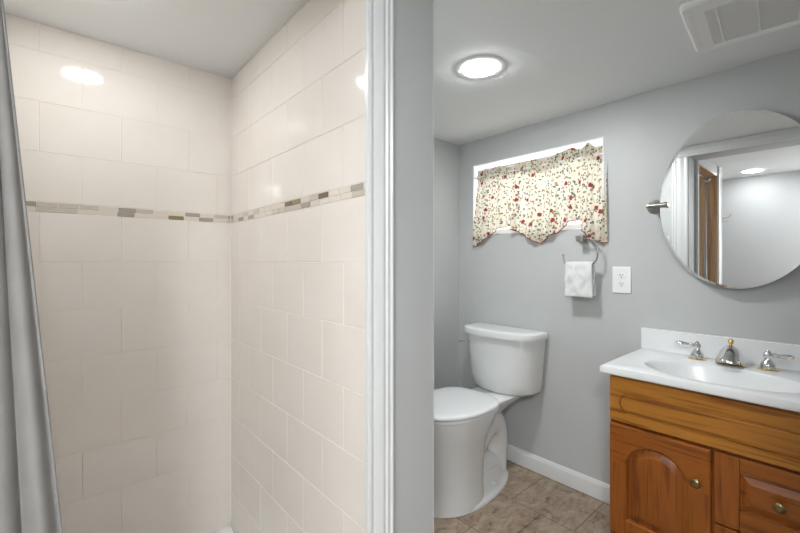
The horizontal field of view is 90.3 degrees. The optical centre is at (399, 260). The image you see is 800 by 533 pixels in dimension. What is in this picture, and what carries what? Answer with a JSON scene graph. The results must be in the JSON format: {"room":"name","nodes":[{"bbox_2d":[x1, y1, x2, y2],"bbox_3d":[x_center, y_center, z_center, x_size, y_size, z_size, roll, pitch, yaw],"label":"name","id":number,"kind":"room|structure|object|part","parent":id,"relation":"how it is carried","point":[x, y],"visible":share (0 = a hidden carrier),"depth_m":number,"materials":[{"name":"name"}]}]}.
{"room":"bathroom","nodes":[
{"label":"bathroom","id":0,"kind":"room"},
{"bbox_2d":[5,13,458,532],"bbox_3d":[-0.493,0.198,1.928,2.200,1.905,0.150,0,0,-41],"label":"wall","id":1,"kind":"structure","parent":0,"point":[126,153],"depth_m":1.43,"materials":[{"name":"white tile"}]},
{"bbox_2d":[231,0,432,532],"bbox_3d":[-0.356,0.198,1.396,0.186,1.905,1.130,0,0,-41],"label":"wall","id":2,"kind":"structure","parent":0,"point":[298,104],"depth_m":1.10,"materials":[{"name":"white tile"}]},
{"bbox_2d":[365,0,393,532],"bbox_3d":[-0.045,0.198,0.905,0.070,1.904,0.019,0,0,-41],"label":"trim","id":3,"kind":"structure","parent":2,"relation":"attached to","point":[379,14],"depth_m":0.90,"materials":[{"name":"white paint"}]},
{"bbox_2d":[433,0,433,532],"bbox_3d":[0.059,0.230,1.073,0.014,1.840,0.088,0,0,-41],"label":"trim","id":4,"kind":"structure","parent":2,"relation":"attached to","point":[433,0],"depth_m":1.04,"materials":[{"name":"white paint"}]},
{"bbox_3d":[-0.340,-0.660,0.746,0.644,0.052,0.052,0,0,-41],"label":"curtain rod","id":5,"kind":"object","parent":2,"relation":"attached to","visible":0},
{"bbox_2d":[0,0,62,532],"bbox_3d":[-0.523,0.178,0.585,0.144,1.704,0.042,0,0,-41],"label":"shower curtain","id":6,"kind":"object","parent":5,"relation":"hanging from","point":[29,495],"visible":1,"depth_m":0.57,"materials":[{"name":"grey fabric"}]},
{"bbox_2d":[4,0,799,144],"bbox_3d":[0.178,-0.795,0.821,3.150,0.080,2.700,0,0,-41],"label":"ceiling","id":7,"kind":"structure","parent":0,"point":[561,57],"depth_m":1.39,"materials":[{"name":"white paint"}]},
{"bbox_2d":[455,55,505,79],"bbox_3d":[0.313,-0.751,1.556,0.196,0.007,0.196,0,0,-41],"label":"recessed light","id":8,"kind":"object","parent":7,"relation":"in","point":[481,66],"visible":1,"depth_m":1.54,"materials":[{"name":"white glass"}]},
{"bbox_2d":[680,0,799,52],"bbox_3d":[1.070,-0.746,1.177,0.355,0.017,0.348,0,0,44],"label":"ceiling vent","id":9,"kind":"object","parent":7,"relation":"in","point":[710,24],"visible":1,"depth_m":1.22,"materials":[{"name":"white plastic"}]},
{"bbox_2d":[704,0,799,44],"bbox_3d":[1.073,-0.742,1.195,0.228,0.005,0.249,0,0,44],"label":"grille","id":10,"kind":"object","parent":9,"relation":"attached to","point":[729,21],"depth_m":1.22,"materials":[{"name":"white plastic"}]},
{"bbox_2d":[434,460,610,532],"bbox_3d":[0.178,1.180,0.821,3.150,0.060,2.700,0,0,-41],"label":"floor","id":11,"kind":"structure","parent":0,"point":[530,501],"depth_m":1.82,"materials":[{"name":"tile"}]},
{"bbox_2d":[214,526,234,532],"bbox_3d":[-0.645,1.100,1.060,0.689,0.100,0.952,0,0,-41],"label":"shower tray","id":12,"kind":"object","parent":11,"relation":"on","point":[228,529],"visible":1,"depth_m":1.61,"materials":[{"name":"white plastic"}]},
{"bbox_2d":[434,322,547,517],"bbox_3d":[0.354,0.767,2.039,0.752,0.785,0.468,0,0,-41],"label":"toilet","id":13,"kind":"object","parent":11,"relation":"on","point":[471,434],"visible":0.91,"depth_m":2.00,"materials":[{"name":"white ceramic"}]},
{"bbox_3d":[0.246,0.714,1.944,0.461,0.016,0.368,0,0,-41],"label":"seat","id":14,"kind":"part","parent":13,"relation":"part of","materials":[{"name":"white plastic"}]},
{"bbox_3d":[0.246,0.692,1.944,0.464,0.020,0.372,0,0,-41],"label":"lid","id":15,"kind":"part","parent":13,"relation":"part of","materials":[{"name":"white plastic"}]},
{"bbox_3d":[0.558,0.564,2.217,0.202,0.304,0.444,0,0,-41],"label":"tank","id":16,"kind":"part","parent":13,"relation":"part of","materials":[{"name":"white ceramic"}]},
{"bbox_3d":[0.553,0.394,2.213,0.222,0.040,0.468,0,0,-41],"label":"tank lid","id":17,"kind":"part","parent":13,"relation":"part of","materials":[{"name":"white ceramic"}]},
{"bbox_2d":[610,375,799,532],"bbox_3d":[1.135,0.784,1.394,0.425,0.732,0.624,0,0,-41],"label":"vanity cabinet","id":18,"kind":"object","parent":11,"relation":"on","point":[682,460],"visible":0.94,"depth_m":1.30,"materials":[{"name":"brown wood"}]},
{"bbox_3d":[0.898,0.810,1.393,0.018,0.410,0.308,0,0,-41],"label":"door","id":19,"kind":"part","parent":18,"relation":"part of","materials":[{"name":"brown wood"}]},
{"bbox_3d":[0.961,0.720,1.291,0.027,0.029,0.029,0,0,-41],"label":"knob","id":20,"kind":"part","parent":18,"relation":"part of","materials":[{"name":"gold metal"}]},
{"bbox_2d":[600,327,799,412],"bbox_3d":[1.132,0.413,1.396,0.454,0.232,0.648,0,0,-41],"label":"countertop","id":21,"kind":"structure","parent":18,"relation":"on","point":[659,360],"depth_m":1.45,"materials":[{"name":"stone"}]},
{"bbox_2d":[675,339,794,371],"bbox_3d":[1.225,0.341,1.481,0.116,0.094,0.348,0,0,-41],"label":"faucet","id":22,"kind":"object","parent":21,"relation":"on","point":[730,355],"visible":1,"depth_m":1.45,"materials":[{"name":"silver metal"}]},
{"bbox_3d":[1.149,0.333,1.600,0.058,0.021,0.019,0,0,37],"label":"lever","id":23,"kind":"part","parent":22,"relation":"part of","materials":[{"name":"silver metal"}]},
{"bbox_3d":[1.177,0.350,1.577,0.046,0.066,0.046,0,0,-41],"label":"handle","id":24,"kind":"part","parent":22,"relation":"part of","materials":[{"name":"silver metal"}]},
{"bbox_3d":[1.224,0.350,1.479,0.112,0.067,0.083,0,0,-41],"label":"spout","id":25,"kind":"part","parent":22,"relation":"part of","materials":[{"name":"silver metal"}]},
{"bbox_3d":[1.314,0.350,1.421,0.046,0.066,0.046,0,0,-41],"label":"handle","id":26,"kind":"part","parent":22,"relation":"part of","materials":[{"name":"silver metal"}]},
{"bbox_3d":[1.329,0.333,1.387,0.019,0.021,0.061,0,0,-21],"label":"lever","id":27,"kind":"part","parent":22,"relation":"part of","materials":[{"name":"silver metal"}]},
{"bbox_3d":[1.001,0.512,1.276,0.018,0.168,0.620,0,0,-41],"label":"panel","id":28,"kind":"part","parent":18,"relation":"part of","materials":[{"name":"brown wood"}]},
{"bbox_3d":[1.105,0.924,1.157,0.018,0.181,0.304,0,0,-41],"label":"drawer","id":29,"kind":"part","parent":18,"relation":"part of","materials":[{"name":"brown wood"}]},
{"bbox_3d":[1.105,0.717,1.157,0.018,0.223,0.304,0,0,-41],"label":"drawer","id":30,"kind":"part","parent":18,"relation":"part of","materials":[{"name":"brown wood"}]},
{"bbox_3d":[1.091,0.707,1.143,0.027,0.029,0.029,0,0,-41],"label":"knob","id":31,"kind":"part","parent":18,"relation":"part of","materials":[{"name":"gold metal"}]},
{"bbox_2d":[459,49,799,484],"bbox_3d":[1.118,0.198,1.911,0.200,1.905,2.300,0,0,-41],"label":"wall","id":32,"kind":"structure","parent":0,"point":[510,279],"depth_m":1.90,"materials":[{"name":"grey paint"}]},
{"bbox_2d":[473,136,603,233],"bbox_3d":[0.796,-0.380,2.279,0.200,0.440,0.788,0,0,-41],"label":"window","id":33,"kind":"structure","parent":32,"relation":"in","point":[597,142],"depth_m":2.26,"materials":[{"name":"white paint"}]},
{"bbox_2d":[475,153,601,178],"bbox_3d":[0.731,-0.522,2.222,0.012,0.012,0.776,0,0,-41],"label":"tension rod","id":34,"kind":"object","parent":33,"relation":"attached to","point":[596,154],"visible":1,"depth_m":2.16,"materials":[{"name":"white plastic"}]},
{"bbox_2d":[473,143,607,246],"bbox_3d":[0.726,-0.336,2.191,0.090,0.504,0.798,0,0,-41],"label":"valance","id":35,"kind":"object","parent":34,"relation":"hanging from","point":[537,202],"visible":0.99,"depth_m":2.14,"materials":[{"name":"fabric"}]},
{"bbox_2d":[507,444,609,503],"bbox_3d":[0.741,1.107,2.179,0.014,0.085,1.070,0,0,-41],"label":"baseboard","id":36,"kind":"structure","parent":32,"relation":"attached to","point":[600,490],"depth_m":2.06,"materials":[{"name":"white paint"}]},
{"bbox_2d":[562,234,598,264],"bbox_3d":[0.897,-0.055,1.961,0.066,0.156,0.180,0,0,-41],"label":"towel ring","id":37,"kind":"object","parent":32,"relation":"attached to","point":[582,238],"visible":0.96,"depth_m":1.94,"materials":[{"name":"silver metal"}]},
{"bbox_2d":[565,261,595,297],"bbox_3d":[0.877,0.089,1.944,0.052,0.175,0.139,0,0,-41],"label":"hand towel","id":38,"kind":"object","parent":37,"relation":"hanging from","point":[579,276],"visible":1,"depth_m":1.93,"materials":[{"name":"white fabric"}]},
{"bbox_3d":[0.897,-0.110,1.964,0.062,0.046,0.048,0,0,-41],"label":"wall post","id":39,"kind":"part","parent":37,"relation":"part of","materials":[{"name":"silver metal"}]},
{"bbox_2d":[613,267,630,293],"bbox_3d":[1.031,0.088,1.852,0.008,0.122,0.080,0,0,-41],"label":"power outlet","id":40,"kind":"object","parent":32,"relation":"attached to","point":[621,275],"visible":1,"depth_m":1.85,"materials":[{"name":"white plastic"}]},
{"bbox_2d":[618,281,624,286],"bbox_3d":[1.029,0.107,1.850,0.002,0.027,0.033,0,0,-41],"label":"socket","id":41,"kind":"object","parent":40,"relation":"attached to","point":[620,283],"depth_m":1.85,"materials":[{"name":"grey plastic"}]},
{"bbox_2d":[618,273,624,278],"bbox_3d":[1.029,0.069,1.850,0.002,0.027,0.033,0,0,-41],"label":"socket","id":42,"kind":"object","parent":40,"relation":"attached to","point":[620,275],"depth_m":1.85,"materials":[{"name":"grey plastic"}]},
{"bbox_2d":[641,327,799,370],"bbox_3d":[1.296,0.343,1.540,0.018,0.092,0.648,0,0,-41],"label":"backsplash","id":43,"kind":"structure","parent":32,"relation":"attached to","point":[752,350],"depth_m":1.58,"materials":[{"name":"stone"}]},
{"bbox_2d":[646,109,799,288],"bbox_3d":[1.283,-0.232,1.520,0.066,0.674,0.622,0,0,-41],"label":"wall mirror","id":44,"kind":"object","parent":32,"relation":"attached to","point":[728,206],"visible":1,"depth_m":1.51,"materials":[{"name":"white mirror"}]}
]}

